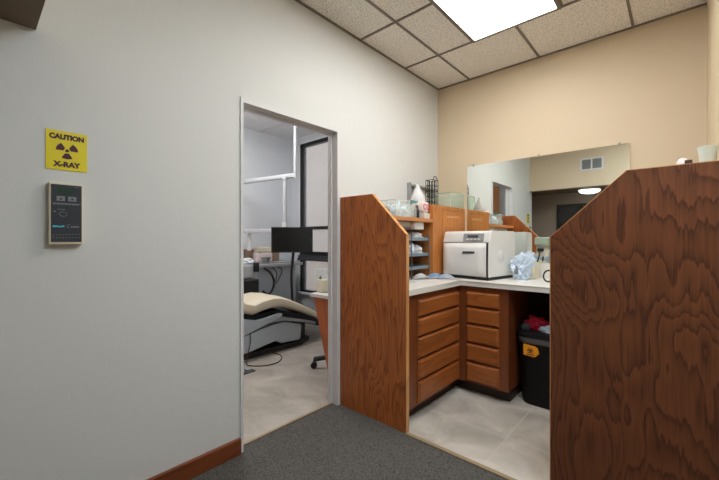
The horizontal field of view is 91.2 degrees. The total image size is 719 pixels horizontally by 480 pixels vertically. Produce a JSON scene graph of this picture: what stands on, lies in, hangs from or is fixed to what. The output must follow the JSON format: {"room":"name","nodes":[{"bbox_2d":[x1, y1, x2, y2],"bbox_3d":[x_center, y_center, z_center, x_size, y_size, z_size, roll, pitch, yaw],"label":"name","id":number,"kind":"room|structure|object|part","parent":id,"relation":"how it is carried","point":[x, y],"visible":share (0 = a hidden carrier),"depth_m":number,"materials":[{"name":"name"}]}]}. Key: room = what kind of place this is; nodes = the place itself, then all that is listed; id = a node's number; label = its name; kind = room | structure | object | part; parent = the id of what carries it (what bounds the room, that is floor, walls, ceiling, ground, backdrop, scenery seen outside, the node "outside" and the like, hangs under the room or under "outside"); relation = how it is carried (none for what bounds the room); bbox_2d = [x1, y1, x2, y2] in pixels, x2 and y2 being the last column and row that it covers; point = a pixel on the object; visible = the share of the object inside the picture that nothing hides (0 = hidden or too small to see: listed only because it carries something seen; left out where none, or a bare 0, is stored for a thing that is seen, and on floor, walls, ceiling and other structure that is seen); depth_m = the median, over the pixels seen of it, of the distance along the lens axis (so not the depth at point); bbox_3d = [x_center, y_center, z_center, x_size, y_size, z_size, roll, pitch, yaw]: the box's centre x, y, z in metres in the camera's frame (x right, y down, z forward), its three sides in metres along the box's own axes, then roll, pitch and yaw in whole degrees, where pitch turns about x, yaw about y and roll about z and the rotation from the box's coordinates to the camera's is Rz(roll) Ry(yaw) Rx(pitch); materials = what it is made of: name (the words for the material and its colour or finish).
{"room":"dental clinic","nodes":[
{"label":"dental clinic","id":0,"kind":"room"},
{"bbox_2d":[0,0,44,29],"bbox_3d":[-0.723,-0.831,0.468,4.900,0.008,0.628,0,0,42],"label":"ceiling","id":1,"kind":"structure","parent":0,"point":[27,13],"depth_m":1.27,"materials":[{"name":"brown"}]},
{"bbox_2d":[0,0,437,479],"bbox_3d":[-0.257,-0.203,2.580,0.085,2.865,3.370,0,0,42],"label":"wall","id":2,"kind":"structure","parent":0,"point":[120,347],"depth_m":1.67,"materials":[{"name":"white paint"}]},
{"bbox_2d":[48,182,82,244],"bbox_3d":[-1.203,-0.107,1.442,0.032,0.250,0.110,0,0,42],"label":"x-ray control panel","id":3,"kind":"object","parent":2,"relation":"attached to","point":[65,200],"visible":1,"depth_m":1.43,"materials":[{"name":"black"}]},
{"bbox_2d":[46,128,86,172],"bbox_3d":[-1.210,-0.367,1.456,0.004,0.160,0.133,0,0,42],"label":"warning sign","id":4,"kind":"object","parent":2,"relation":"attached to","point":[67,151],"visible":1,"depth_m":1.45,"materials":[{"name":"yellow plastic"}]},
{"bbox_2d":[146,438,240,479],"bbox_3d":[-1.014,1.184,1.659,0.022,0.092,0.988,0,0,42],"label":"baseboard","id":5,"kind":"structure","parent":2,"relation":"attached to","point":[200,464],"depth_m":1.86,"materials":[{"name":"brown wood"}]},
{"bbox_2d":[246,111,313,131],"bbox_3d":[-1.210,-1.583,3.505,2.570,0.004,3.270,0,0,42],"label":"trim","id":6,"kind":"structure","parent":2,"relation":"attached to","point":[246,111],"depth_m":4.90,"materials":[{"name":"white metal"}]},
{"bbox_2d":[244,403,331,444],"bbox_3d":[-0.461,1.226,2.374,0.020,0.007,0.748,0,0,42],"label":"trim","id":7,"kind":"structure","parent":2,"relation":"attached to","point":[323,406],"depth_m":2.33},
{"bbox_2d":[240,96,339,452],"bbox_3d":[-0.453,0.200,2.364,0.103,2.060,0.808,0,0,42],"label":"door frame","id":8,"kind":"structure","parent":2,"relation":"in","point":[246,104],"depth_m":2.62,"materials":[{"name":"white metal"}]},
{"bbox_2d":[394,216,432,222],"bbox_3d":[0.255,-0.146,2.859,0.303,0.072,0.808,0,0,42],"label":"wall shelf","id":9,"kind":"object","parent":2,"relation":"attached to","point":[398,218],"visible":0.32,"depth_m":2.85,"materials":[{"name":"brown wood"}]},
{"bbox_2d":[380,199,417,204],"bbox_3d":[0.320,-0.253,2.874,0.180,0.141,0.312,0,0,42],"label":"storage bin","id":10,"kind":"object","parent":9,"relation":"on","point":[410,201],"visible":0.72,"depth_m":2.85,"materials":[{"name":"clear plastic"}]},
{"bbox_2d":[387,205,394,214],"bbox_3d":[0.230,-0.234,2.801,0.116,0.093,0.065,0,0,42],"label":"packet","id":11,"kind":"object","parent":10,"relation":"in","point":[392,209],"visible":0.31,"depth_m":2.77,"materials":[{"name":"plastic"}]},
{"bbox_2d":[391,204,400,215],"bbox_3d":[0.285,-0.240,2.827,0.112,0.107,0.062,0,0,42],"label":"packet","id":12,"kind":"object","parent":10,"relation":"in","point":[397,212],"visible":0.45,"depth_m":2.80,"materials":[{"name":"paper"}]},
{"bbox_2d":[396,202,402,215],"bbox_3d":[0.307,-0.250,2.879,0.112,0.125,0.060,0,0,42],"label":"packet","id":13,"kind":"object","parent":10,"relation":"in","point":[398,203],"visible":0.18,"depth_m":2.85,"materials":[{"name":"plastic"}]},
{"bbox_2d":[401,206,408,216],"bbox_3d":[0.358,-0.234,2.907,0.114,0.093,0.060,0,0,42],"label":"packet","id":14,"kind":"object","parent":10,"relation":"in","point":[405,211],"visible":0.38,"depth_m":2.87,"materials":[{"name":"paper"}]},
{"bbox_2d":[398,221,423,229],"bbox_3d":[0.269,-0.119,2.799,0.145,0.063,0.680,0,0,42],"label":"light","id":15,"kind":"object","parent":9,"relation":"attached to","point":[406,225],"visible":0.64,"depth_m":2.92,"materials":[{"name":"white"}]},
{"bbox_2d":[414,205,418,217],"bbox_3d":[0.489,-0.239,3.024,0.048,0.115,0.048,0,0,42],"label":"bottle","id":16,"kind":"object","parent":9,"relation":"on","point":[416,211],"visible":0.74,"depth_m":3.01,"materials":[{"name":"black plastic"}]},
{"bbox_2d":[410,213,429,218],"bbox_3d":[0.520,-0.207,3.096,0.170,0.050,0.097,0,0,42],"label":"carton","id":17,"kind":"object","parent":9,"relation":"on","point":[421,215],"visible":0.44,"depth_m":3.03,"materials":[{"name":"white cardboard"}]},
{"bbox_2d":[408,184,429,213],"bbox_3d":[0.525,-0.362,3.106,0.174,0.259,0.140,0,0,42],"label":"jug","id":18,"kind":"object","parent":17,"relation":"on","point":[417,195],"visible":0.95,"depth_m":3.06,"materials":[{"name":"white plastic"}]},
{"bbox_2d":[407,182,437,202],"bbox_3d":[0.629,-0.443,3.467,0.044,0.185,0.505,0,0,42],"label":"wall rack","id":19,"kind":"object","parent":2,"relation":"attached to","point":[410,187],"visible":0.69,"depth_m":3.29,"materials":[{"name":"silver metal"}]},
{"bbox_3d":[0.630,-0.516,3.471,0.039,0.017,0.498,0,0,42],"label":"rail","id":20,"kind":"part","parent":19,"relation":"part of","materials":[{"name":"black metal"}]},
{"bbox_2d":[244,128,291,259],"bbox_3d":[-2.203,-0.203,4.399,0.100,2.865,3.470,0,0,42],"label":"wall","id":21,"kind":"structure","parent":0,"point":[265,154],"depth_m":5.21,"materials":[{"name":"white paint"}]},
{"bbox_2d":[244,111,315,139],"bbox_3d":[-1.210,-1.610,3.505,2.570,0.050,3.270,0,0,42],"label":"ceiling","id":22,"kind":"structure","parent":0,"point":[252,121],"depth_m":4.96,"materials":[{"name":"white"}]},
{"bbox_2d":[244,125,296,250],"bbox_3d":[-1.212,-0.685,4.534,0.956,1.790,0.100,0,0,24],"label":"light","id":23,"kind":"object","parent":22,"relation":"attached to","point":[284,177],"visible":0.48,"depth_m":4.38,"materials":[{"name":"grey metal"}]},
{"bbox_3d":[-1.467,0.020,4.678,0.040,0.240,0.040,0,0,42],"label":"light post","id":24,"kind":"part","parent":23,"relation":"part of","materials":[{"name":"white plastic"}]},
{"bbox_3d":[-1.286,-0.115,4.549,0.759,0.054,0.040,0,0,24],"label":"arm","id":25,"kind":"part","parent":23,"relation":"part of","materials":[{"name":"grey metal"}]},
{"bbox_3d":[-1.221,-0.782,4.524,0.947,0.093,0.044,0,0,22],"label":"arm","id":26,"kind":"part","parent":23,"relation":"part of","materials":[{"name":"grey metal"}]},
{"bbox_3d":[-0.931,-0.470,4.391,0.068,0.640,0.068,0,0,42],"label":"drop post","id":27,"kind":"part","parent":23,"relation":"part of","materials":[{"name":"grey metal"}]},
{"bbox_2d":[271,227,312,252],"bbox_3d":[-0.835,-0.002,4.355,0.500,0.310,0.117,0,0,-14],"label":"monitor","id":28,"kind":"object","parent":23,"relation":"attached to","point":[283,239],"visible":1,"depth_m":4.30,"materials":[{"name":"black plastic"}]},
{"bbox_2d":[290,252,294,300],"bbox_3d":[-0.875,0.679,4.591,0.058,1.066,0.448,0,0,-11],"label":"hose","id":29,"kind":"object","parent":28,"relation":"hanging from","point":[293,254],"visible":0.65,"depth_m":4.49,"materials":[{"name":"black"}]},
{"bbox_2d":[190,323,549,479],"bbox_3d":[-0.092,1.260,2.087,6.130,0.060,3.880,0,0,42],"label":"floor","id":30,"kind":"structure","parent":0,"point":[332,442],"depth_m":2.21,"materials":[{"name":"tile"}]},
{"bbox_2d":[244,367,254,374],"bbox_3d":[-1.084,1.215,3.250,0.100,0.030,0.220,0,0,42],"label":"foot pedal","id":31,"kind":"object","parent":30,"relation":"on","point":[248,370],"visible":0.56,"depth_m":3.28,"materials":[{"name":"grey metal"}]},
{"bbox_2d":[246,333,281,366],"bbox_3d":[-0.956,1.079,3.586,0.309,0.304,0.408,0,0,42],"label":"cable","id":32,"kind":"object","parent":30,"relation":"on","point":[250,333],"visible":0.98,"depth_m":3.52,"materials":[{"name":"brown plastic"}]},
{"bbox_2d":[244,260,297,310],"bbox_3d":[-1.399,0.767,4.893,0.428,0.925,1.040,0,0,42],"label":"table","id":33,"kind":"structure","parent":30,"relation":"on","point":[282,288],"depth_m":4.94,"materials":[{"name":"grey metal"}]},
{"bbox_2d":[244,258,253,263],"bbox_3d":[-1.476,0.269,4.635,0.128,0.071,0.198,0,0,42],"label":"crumpled cloth","id":34,"kind":"object","parent":33,"relation":"on","point":[246,260],"visible":0.67,"depth_m":4.59,"materials":[{"name":"fabric"}]},
{"bbox_2d":[244,249,278,260],"bbox_3d":[-1.407,0.217,5.035,0.170,0.175,0.500,0,0,42],"label":"cardboard box","id":35,"kind":"object","parent":33,"relation":"on","point":[247,254],"visible":0.29,"depth_m":4.85,"materials":[{"name":"brown cardboard"}]},
{"bbox_2d":[253,252,271,261],"bbox_3d":[-1.345,0.237,4.884,0.105,0.135,0.260,0,0,42],"label":"pack","id":36,"kind":"object","parent":33,"relation":"on","point":[257,256],"visible":0.74,"depth_m":4.80,"materials":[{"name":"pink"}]},
{"bbox_2d":[254,247,270,251],"bbox_3d":[-1.327,0.134,4.896,0.095,0.068,0.260,0,0,42],"label":"glove box","id":37,"kind":"object","parent":36,"relation":"on","point":[256,249],"visible":0.76,"depth_m":4.82,"materials":[{"name":"beige cardboard"}]},
{"bbox_2d":[261,257,270,262],"bbox_3d":[-1.270,0.270,4.777,0.140,0.070,0.140,0,0,42],"label":"basin","id":38,"kind":"object","parent":33,"relation":"in","point":[264,259],"visible":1,"depth_m":4.73,"materials":[{"name":"grey plastic"}]},
{"bbox_2d":[244,262,302,294],"bbox_3d":[-1.155,0.755,4.532,0.277,0.950,0.990,0,0,42],"label":"dental delivery unit","id":39,"kind":"object","parent":30,"relation":"on","point":[251,283],"visible":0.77,"depth_m":4.31,"materials":[{"name":"silver metal"}]},
{"bbox_2d":[244,280,258,293],"bbox_3d":[-1.395,0.605,4.294,0.180,0.220,0.275,0,0,42],"label":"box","id":40,"kind":"object","parent":39,"relation":"on","point":[249,285],"depth_m":4.26,"materials":[{"name":"black plastic"}]},
{"bbox_2d":[244,278,258,281],"bbox_3d":[-1.399,0.486,4.274,0.200,0.017,0.280,0,0,42],"label":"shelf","id":41,"kind":"object","parent":39,"relation":"attached to","point":[245,279],"depth_m":4.26,"materials":[{"name":"grey"}]},
{"bbox_3d":[-1.049,0.325,4.611,0.070,0.040,0.730,0,0,42],"label":"rail","id":42,"kind":"part","parent":39,"relation":"part of","materials":[{"name":"silver metal"}]},
{"bbox_2d":[244,292,318,359],"bbox_3d":[-1.145,0.831,3.978,0.595,0.799,1.780,0,0,42],"label":"dental chair","id":43,"kind":"object","parent":30,"relation":"on","point":[271,329],"visible":0.52,"depth_m":3.85,"materials":[{"name":"beige leather"}]},
{"bbox_3d":[-1.150,0.821,3.568,0.055,0.297,0.859,0,0,42],"label":"armrest","id":44,"kind":"part","parent":43,"relation":"part of","materials":[{"name":"grey plastic"}]},
{"bbox_3d":[-1.164,1.202,3.975,0.510,0.055,1.250,0,0,42],"label":"floor plate","id":45,"kind":"part","parent":43,"relation":"part of","materials":[{"name":"black"}]},
{"bbox_3d":[-1.095,0.875,4.014,0.400,0.410,1.500,0,0,42],"label":"seat frame","id":46,"kind":"part","parent":43,"relation":"part of","materials":[{"name":"black"}]},
{"bbox_3d":[-0.786,0.935,4.018,0.075,0.160,0.680,0,0,42],"label":"rail","id":47,"kind":"part","parent":43,"relation":"part of","materials":[{"name":"grey plastic"}]},
{"bbox_2d":[311,355,324,368],"bbox_3d":[-0.150,0.984,3.375,0.572,0.492,0.581,0,0,42],"label":"stool","id":48,"kind":"object","parent":30,"relation":"on","point":[317,358],"visible":0.11,"depth_m":3.36,"materials":[{"name":"black"}]},
{"bbox_3d":[-0.303,1.132,3.379,0.274,0.073,0.048,0,0,0],"label":"leg","id":49,"kind":"part","parent":48,"relation":"part of","materials":[{"name":"black"}]},
{"bbox_2d":[310,292,327,369],"bbox_3d":[0.086,0.854,3.395,0.494,0.752,1.040,0,0,42],"label":"desk","id":50,"kind":"object","parent":30,"relation":"on","point":[320,299],"visible":0.18,"depth_m":3.08,"materials":[{"name":"brown wood"}]},
{"bbox_2d":[317,276,327,292],"bbox_3d":[-0.316,0.369,3.239,0.100,0.218,0.150,0,0,42],"label":"dispenser","id":51,"kind":"object","parent":50,"relation":"on","point":[322,284],"visible":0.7,"depth_m":3.19,"materials":[{"name":"beige plastic"}]},
{"bbox_2d":[340,194,408,432],"bbox_3d":[0.085,0.456,2.447,0.601,1.548,0.031,0,0,42],"label":"partition panel","id":52,"kind":"object","parent":30,"relation":"on","point":[374,246],"visible":1,"depth_m":2.41,"materials":[{"name":"brown wood"}]},
{"bbox_2d":[409,286,462,415],"bbox_3d":[0.566,0.798,2.998,0.575,0.864,1.431,0,0,42],"label":"base cabinet","id":53,"kind":"object","parent":30,"relation":"on","point":[434,315],"visible":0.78,"depth_m":2.53,"materials":[{"name":"brown wood"}]},
{"bbox_3d":[0.603,1.046,2.626,0.022,0.144,0.595,0,0,42],"label":"drawer","id":54,"kind":"part","parent":53,"relation":"part of","materials":[{"name":"brown wood"}]},
{"bbox_3d":[0.603,0.892,2.626,0.022,0.132,0.595,0,0,42],"label":"drawer","id":55,"kind":"part","parent":53,"relation":"part of","materials":[{"name":"brown wood"}]},
{"bbox_3d":[0.603,0.742,2.626,0.022,0.137,0.595,0,0,42],"label":"drawer","id":56,"kind":"part","parent":53,"relation":"part of","materials":[{"name":"brown wood"}]},
{"bbox_3d":[0.603,0.600,2.626,0.022,0.120,0.595,0,0,42],"label":"drawer","id":57,"kind":"part","parent":53,"relation":"part of","materials":[{"name":"brown wood"}]},
{"bbox_3d":[0.603,0.469,2.626,0.022,0.113,0.595,0,0,42],"label":"drawer","id":58,"kind":"part","parent":53,"relation":"part of","materials":[{"name":"brown wood"}]},
{"bbox_2d":[409,275,549,295],"bbox_3d":[1.105,0.345,2.514,2.028,0.040,1.434,0,0,42],"label":"countertop","id":59,"kind":"structure","parent":53,"relation":"on","point":[421,285],"depth_m":2.65,"materials":[{"name":"white laminate"}]},
{"bbox_2d":[409,233,429,279],"bbox_3d":[0.423,0.133,3.047,0.258,0.385,0.283,0,0,42],"label":"rack","id":60,"kind":"object","parent":59,"relation":"on","point":[411,260],"visible":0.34,"depth_m":3.06,"materials":[{"name":"grey metal"}]},
{"bbox_3d":[0.424,0.133,2.862,0.007,0.385,0.007,0,0,-25],"label":"post","id":61,"kind":"part","parent":60,"relation":"part of","materials":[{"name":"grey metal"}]},
{"bbox_2d":[409,264,427,269],"bbox_3d":[0.405,0.232,3.025,0.238,0.026,0.319,0,0,42],"label":"tray","id":62,"kind":"object","parent":60,"relation":"on","point":[414,266],"visible":0.31,"depth_m":2.99,"materials":[{"name":"blue"}]},
{"bbox_2d":[409,252,427,256],"bbox_3d":[0.405,0.122,3.025,0.238,0.026,0.319,0,0,42],"label":"tray","id":63,"kind":"object","parent":60,"relation":"on","point":[423,253],"visible":0.3,"depth_m":2.96,"materials":[{"name":"blue"}]},
{"bbox_2d":[409,241,414,252],"bbox_3d":[0.386,0.062,2.947,0.156,0.136,0.127,0,0,21],"label":"instruments","id":64,"kind":"object","parent":63,"relation":"on","point":[413,247],"visible":0.18,"depth_m":2.89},
{"bbox_2d":[414,244,422,252],"bbox_3d":[0.469,0.083,3.062,0.172,0.094,0.150,0,0,23],"label":"instruments","id":65,"kind":"object","parent":63,"relation":"on","point":[417,249],"visible":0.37,"depth_m":3.00,"materials":[{"name":"paper"}]},
{"bbox_2d":[409,237,427,240],"bbox_3d":[0.405,-0.008,3.025,0.238,0.026,0.319,0,0,42],"label":"tray","id":66,"kind":"object","parent":60,"relation":"on","point":[413,238],"visible":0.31,"depth_m":2.93,"materials":[{"name":"blue plastic"}]},
{"bbox_2d":[407,232,423,237],"bbox_3d":[0.461,-0.037,3.058,0.185,0.074,0.172,0,0,42],"label":"instruments","id":67,"kind":"object","parent":66,"relation":"on","point":[414,234],"visible":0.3,"depth_m":3.00,"materials":[{"name":"paper"}]},
{"bbox_3d":[0.608,0.133,3.066,0.007,0.385,0.007,0,0,-25],"label":"post","id":68,"kind":"part","parent":60,"relation":"part of","materials":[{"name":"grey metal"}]},
{"bbox_2d":[413,273,429,278],"bbox_3d":[0.522,0.299,2.934,0.160,0.040,0.060,0,0,-21],"label":"pouch","id":69,"kind":"object","parent":59,"relation":"on","point":[419,275],"visible":0.93,"depth_m":2.93,"materials":[{"name":"paper"}]},
{"bbox_2d":[426,273,439,277],"bbox_3d":[0.641,0.299,2.962,0.160,0.040,0.060,0,0,-1],"label":"pouch","id":70,"kind":"object","parent":59,"relation":"on","point":[432,274],"visible":0.81,"depth_m":2.96,"materials":[{"name":"blue plastic"}]},
{"bbox_2d":[405,204,464,275],"bbox_3d":[0.738,0.007,3.387,0.311,0.634,0.622,0,0,42],"label":"upper cabinet","id":71,"kind":"object","parent":59,"relation":"on","point":[445,218],"visible":0.52,"depth_m":3.14,"materials":[{"name":"brown wood"}]},
{"bbox_2d":[425,176,437,204],"bbox_3d":[0.696,-0.460,3.380,0.078,0.299,0.112,0,0,42],"label":"wire basket","id":72,"kind":"object","parent":71,"relation":"on","point":[432,181],"visible":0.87,"depth_m":3.37,"materials":[{"name":"black metal"}]},
{"bbox_2d":[430,191,463,208],"bbox_3d":[0.871,-0.385,3.497,0.220,0.147,0.278,0,0,42],"label":"tank","id":73,"kind":"object","parent":71,"relation":"on","point":[450,191],"visible":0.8,"depth_m":3.47,"materials":[{"name":"clear glass"}]},
{"bbox_3d":[0.840,0.007,3.296,0.018,0.634,0.622,0,0,42],"label":"frame","id":74,"kind":"part","parent":71,"relation":"part of","materials":[{"name":"brown wood"}]},
{"bbox_3d":[0.868,0.007,3.326,0.019,0.555,0.365,0,0,42],"label":"door","id":75,"kind":"part","parent":71,"relation":"part of","materials":[{"name":"brown wood"}]},
{"bbox_3d":[0.878,0.003,3.317,0.009,0.455,0.255,0,0,42],"label":"raised panel","id":76,"kind":"part","parent":71,"relation":"part of","materials":[{"name":"brown wood"}]},
{"bbox_2d":[437,273,456,278],"bbox_3d":[0.725,0.299,2.927,0.160,0.040,0.060,0,0,-1],"label":"pouch","id":77,"kind":"object","parent":59,"relation":"on","point":[444,275],"visible":1,"depth_m":2.92,"materials":[{"name":"plastic"}]},
{"bbox_2d":[443,231,514,280],"bbox_3d":[1.029,0.125,3.076,0.465,0.400,0.456,0,0,-39],"label":"sterilizer","id":78,"kind":"object","parent":59,"relation":"on","point":[476,255],"visible":0.99,"depth_m":2.91,"materials":[{"name":"white plastic"}]},
{"bbox_3d":[0.864,0.158,2.954,0.044,0.270,0.418,0,0,-39],"label":"door","id":79,"kind":"part","parent":78,"relation":"part of","materials":[{"name":"white plastic"}]},
{"bbox_3d":[0.941,-0.022,2.906,0.022,0.063,0.190,0,0,-39],"label":"control panel","id":80,"kind":"part","parent":78,"relation":"part of","materials":[{"name":"grey plastic"}]},
{"bbox_2d":[509,251,536,279],"bbox_3d":[1.332,0.205,2.875,0.216,0.240,0.134,0,0,42],"label":"bag","id":81,"kind":"object","parent":59,"relation":"on","point":[521,266],"visible":1,"depth_m":2.84,"materials":[{"name":"blue plastic"}]},
{"bbox_2d":[516,280,538,282],"bbox_3d":[1.314,0.324,2.752,0.130,0.002,0.130,0,0,42],"label":"paper slip","id":82,"kind":"object","parent":59,"relation":"on","point":[527,281],"visible":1,"depth_m":2.74,"materials":[{"name":"white paper"}]},
{"bbox_2d":[529,261,538,278],"bbox_3d":[1.478,0.255,3.002,0.070,0.140,0.120,0,0,42],"label":"tissue box","id":83,"kind":"object","parent":59,"relation":"on","point":[535,270],"visible":0.49,"depth_m":2.95,"materials":[{"name":"beige cardboard"}]},
{"bbox_2d":[405,432,516,479],"bbox_3d":[0.828,1.226,1.760,1.430,0.007,0.028,0,0,42],"label":"trim","id":84,"kind":"structure","parent":30,"relation":"on","point":[475,463],"depth_m":1.98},
{"bbox_2d":[459,285,529,401],"bbox_3d":[1.167,0.798,2.973,0.393,0.864,0.664,0,0,42],"label":"base cabinet","id":85,"kind":"object","parent":30,"relation":"on","point":[489,318],"visible":0.93,"depth_m":2.73,"materials":[{"name":"brown wood"}]},
{"bbox_3d":[0.953,1.046,2.733,0.258,0.144,0.022,0,0,42],"label":"drawer","id":86,"kind":"part","parent":85,"relation":"part of","materials":[{"name":"brown wood"}]},
{"bbox_3d":[0.953,0.892,2.733,0.258,0.132,0.022,0,0,42],"label":"drawer","id":87,"kind":"part","parent":85,"relation":"part of","materials":[{"name":"brown wood"}]},
{"bbox_3d":[0.953,0.742,2.733,0.258,0.137,0.022,0,0,42],"label":"drawer","id":88,"kind":"part","parent":85,"relation":"part of","materials":[{"name":"brown wood"}]},
{"bbox_3d":[0.953,0.600,2.733,0.258,0.120,0.022,0,0,42],"label":"drawer","id":89,"kind":"part","parent":85,"relation":"part of","materials":[{"name":"brown wood"}]},
{"bbox_3d":[0.953,0.469,2.733,0.258,0.113,0.022,0,0,42],"label":"drawer","id":90,"kind":"part","parent":85,"relation":"part of","materials":[{"name":"brown wood"}]},
{"bbox_2d":[516,326,549,409],"bbox_3d":[1.416,0.954,2.671,0.376,0.552,0.336,0,0,42],"label":"waste bin","id":91,"kind":"object","parent":30,"relation":"on","point":[534,344],"visible":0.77,"depth_m":2.59,"materials":[{"name":"black plastic"}]},
{"bbox_2d":[521,323,529,329],"bbox_3d":[1.257,0.652,2.669,0.061,0.052,0.064,0,0,42],"label":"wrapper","id":92,"kind":"object","parent":91,"relation":"on","point":[525,326],"visible":1,"depth_m":2.65,"materials":[{"name":"grey plastic"}]},
{"bbox_3d":[1.418,0.701,2.673,0.376,0.045,0.332,0,0,42],"label":"lid","id":93,"kind":"part","parent":91,"relation":"part of","materials":[{"name":"black plastic"}]},
{"bbox_2d":[524,315,549,330],"bbox_3d":[1.354,0.627,2.693,0.147,0.103,0.168,0,0,-8],"label":"bag","id":94,"kind":"object","parent":91,"relation":"on","point":[535,323],"visible":0.71,"depth_m":2.65,"materials":[{"name":"red plastic"}]},
{"bbox_2d":[538,325,549,333],"bbox_3d":[1.394,0.652,2.581,0.166,0.051,0.090,0,0,42],"label":"crumpled paper","id":95,"kind":"object","parent":91,"relation":"on","point":[546,329],"visible":0.47,"depth_m":2.57,"materials":[{"name":"white paper"}]},
{"bbox_2d":[530,292,549,321],"bbox_3d":[1.714,0.798,2.481,1.075,0.864,0.664,0,0,42],"label":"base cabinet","id":96,"kind":"object","parent":30,"relation":"on","point":[539,302],"visible":0.02,"depth_m":2.94,"materials":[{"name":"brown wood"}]},
{"bbox_2d":[550,160,718,479],"bbox_3d":[1.144,0.467,1.493,0.603,1.526,0.031,0,0,42],"label":"partition panel","id":97,"kind":"object","parent":30,"relation":"on","point":[634,273],"visible":1,"depth_m":1.46,"materials":[{"name":"brown wood"}]},
{"bbox_2d":[301,0,706,88],"bbox_3d":[1.069,-1.615,1.393,3.475,0.050,3.146,0,0,42],"label":"ceiling","id":98,"kind":"structure","parent":0,"point":[581,21],"depth_m":2.67,"materials":[{"name":"tile"}]},
{"bbox_2d":[429,0,561,42],"bbox_3d":[0.727,-1.576,2.141,0.625,0.012,1.235,0,0,42],"label":"recessed light","id":99,"kind":"object","parent":98,"relation":"in","point":[478,20],"visible":1,"depth_m":2.45,"materials":[{"name":"white plastic"}]},
{"bbox_2d":[438,5,706,230],"bbox_3d":[1.655,-0.203,3.050,2.128,2.865,0.100,0,0,42],"label":"wall","id":100,"kind":"structure","parent":0,"point":[644,87],"depth_m":2.81,"materials":[{"name":"beige paint"}]},
{"bbox_2d":[292,132,323,311],"bbox_3d":[-0.045,-0.203,4.737,2.655,2.865,0.120,0,0,42],"label":"window","id":101,"kind":"structure","parent":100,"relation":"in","point":[307,301],"depth_m":5.49,"materials":[{"name":"white"}]},
{"bbox_2d":[296,135,327,294],"bbox_3d":[-0.328,-0.343,4.911,1.640,2.325,0.120,0,0,42],"label":"window","id":102,"kind":"structure","parent":101,"relation":"attached to","point":[303,257],"depth_m":5.40,"materials":[{"name":"black metal"}]},
{"bbox_3d":[-0.348,0.805,4.889,1.640,0.030,0.060,0,0,42],"label":"sill","id":103,"kind":"part","parent":102,"relation":"part of","materials":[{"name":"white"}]},
{"bbox_3d":[-0.332,0.270,4.921,1.580,0.080,0.110,0,0,42],"label":"rail","id":104,"kind":"part","parent":102,"relation":"part of","materials":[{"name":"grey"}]},
{"bbox_2d":[539,263,549,277],"bbox_3d":[1.704,0.262,2.928,1.693,0.124,0.016,0,0,42],"label":"backsplash","id":105,"kind":"structure","parent":100,"relation":"attached to","point":[543,267],"depth_m":3.02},
{"bbox_2d":[467,142,629,262],"bbox_3d":[1.549,-0.273,3.069,1.287,0.939,0.014,0,0,42],"label":"wall mirror","id":106,"kind":"object","parent":100,"relation":"attached to","point":[531,197],"visible":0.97,"depth_m":3.07,"materials":[{"name":"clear mirror"}]},
{"bbox_2d":[537,245,547,255],"bbox_3d":[1.576,0.083,3.036,0.090,0.115,0.010,0,0,42],"label":"wall outlet","id":107,"kind":"object","parent":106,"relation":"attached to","point":[545,247],"visible":0.7,"depth_m":3.02,"materials":[{"name":"beige plastic"}]},
{"bbox_2d":[535,237,548,244],"bbox_3d":[1.563,0.010,3.016,0.113,0.070,0.037,0,0,42],"label":"plug adapter","id":108,"kind":"object","parent":107,"relation":"attached to","point":[538,240],"visible":1,"depth_m":3.00,"materials":[{"name":"grey"}]},
{"bbox_2d":[537,248,543,261],"bbox_3d":[1.464,0.199,3.016,0.235,0.253,0.063,0,0,-2],"label":"power cord","id":109,"kind":"object","parent":108,"relation":"hanging from","point":[539,250],"visible":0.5,"depth_m":3.01,"materials":[{"name":"black plastic"}]},
{"bbox_2d":[539,245,545,254],"bbox_3d":[1.574,0.083,3.034,0.056,0.085,0.004,0,0,42],"label":"socket","id":110,"kind":"object","parent":107,"relation":"attached to","point":[540,246],"depth_m":3.02,"materials":[{"name":"white plastic"}]},
{"bbox_2d":[707,0,718,159],"bbox_3d":[1.875,-0.203,1.779,0.100,2.865,1.494,0,0,42],"label":"wall","id":111,"kind":"structure","parent":0,"point":[712,5],"depth_m":1.96,"materials":[{"name":"beige paint"}]},
{"bbox_2d":[295,0,706,89],"bbox_3d":[1.069,-1.587,1.393,3.475,0.009,3.146,0,0,42],"label":"trim","id":112,"kind":"structure","parent":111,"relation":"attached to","point":[298,1],"depth_m":2.71,"materials":[{"name":"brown metal"}]},
{"bbox_3d":[1.489,-0.208,1.614,0.253,0.115,0.608,0,0,42],"label":"wall shelf","id":113,"kind":"object","parent":111,"relation":"attached to","visible":0},
{"bbox_2d":[676,158,686,164],"bbox_3d":[1.433,-0.314,1.562,0.040,0.098,0.040,0,0,42],"label":"round lid","id":114,"kind":"object","parent":113,"relation":"on","point":[682,160],"visible":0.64,"depth_m":1.55,"materials":[{"name":"white plastic"}]},
{"bbox_2d":[697,145,718,161],"bbox_3d":[1.500,-0.334,1.516,0.068,0.137,0.068,0,0,42],"label":"paper cup","id":115,"kind":"object","parent":113,"relation":"on","point":[707,152],"visible":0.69,"depth_m":1.50,"materials":[{"name":"white paper"}]},
{"label":"outside","id":116,"kind":"structure","parent":0,"visible":0},
{"bbox_2d":[307,142,327,290],"bbox_3d":[0.592,-1.170,6.262,7.500,5.200,0.100,0,0,42],"label":"wall","id":117,"kind":"structure","parent":116,"point":[317,156],"depth_m":7.54,"materials":[{"name":"paint"}]}
]}

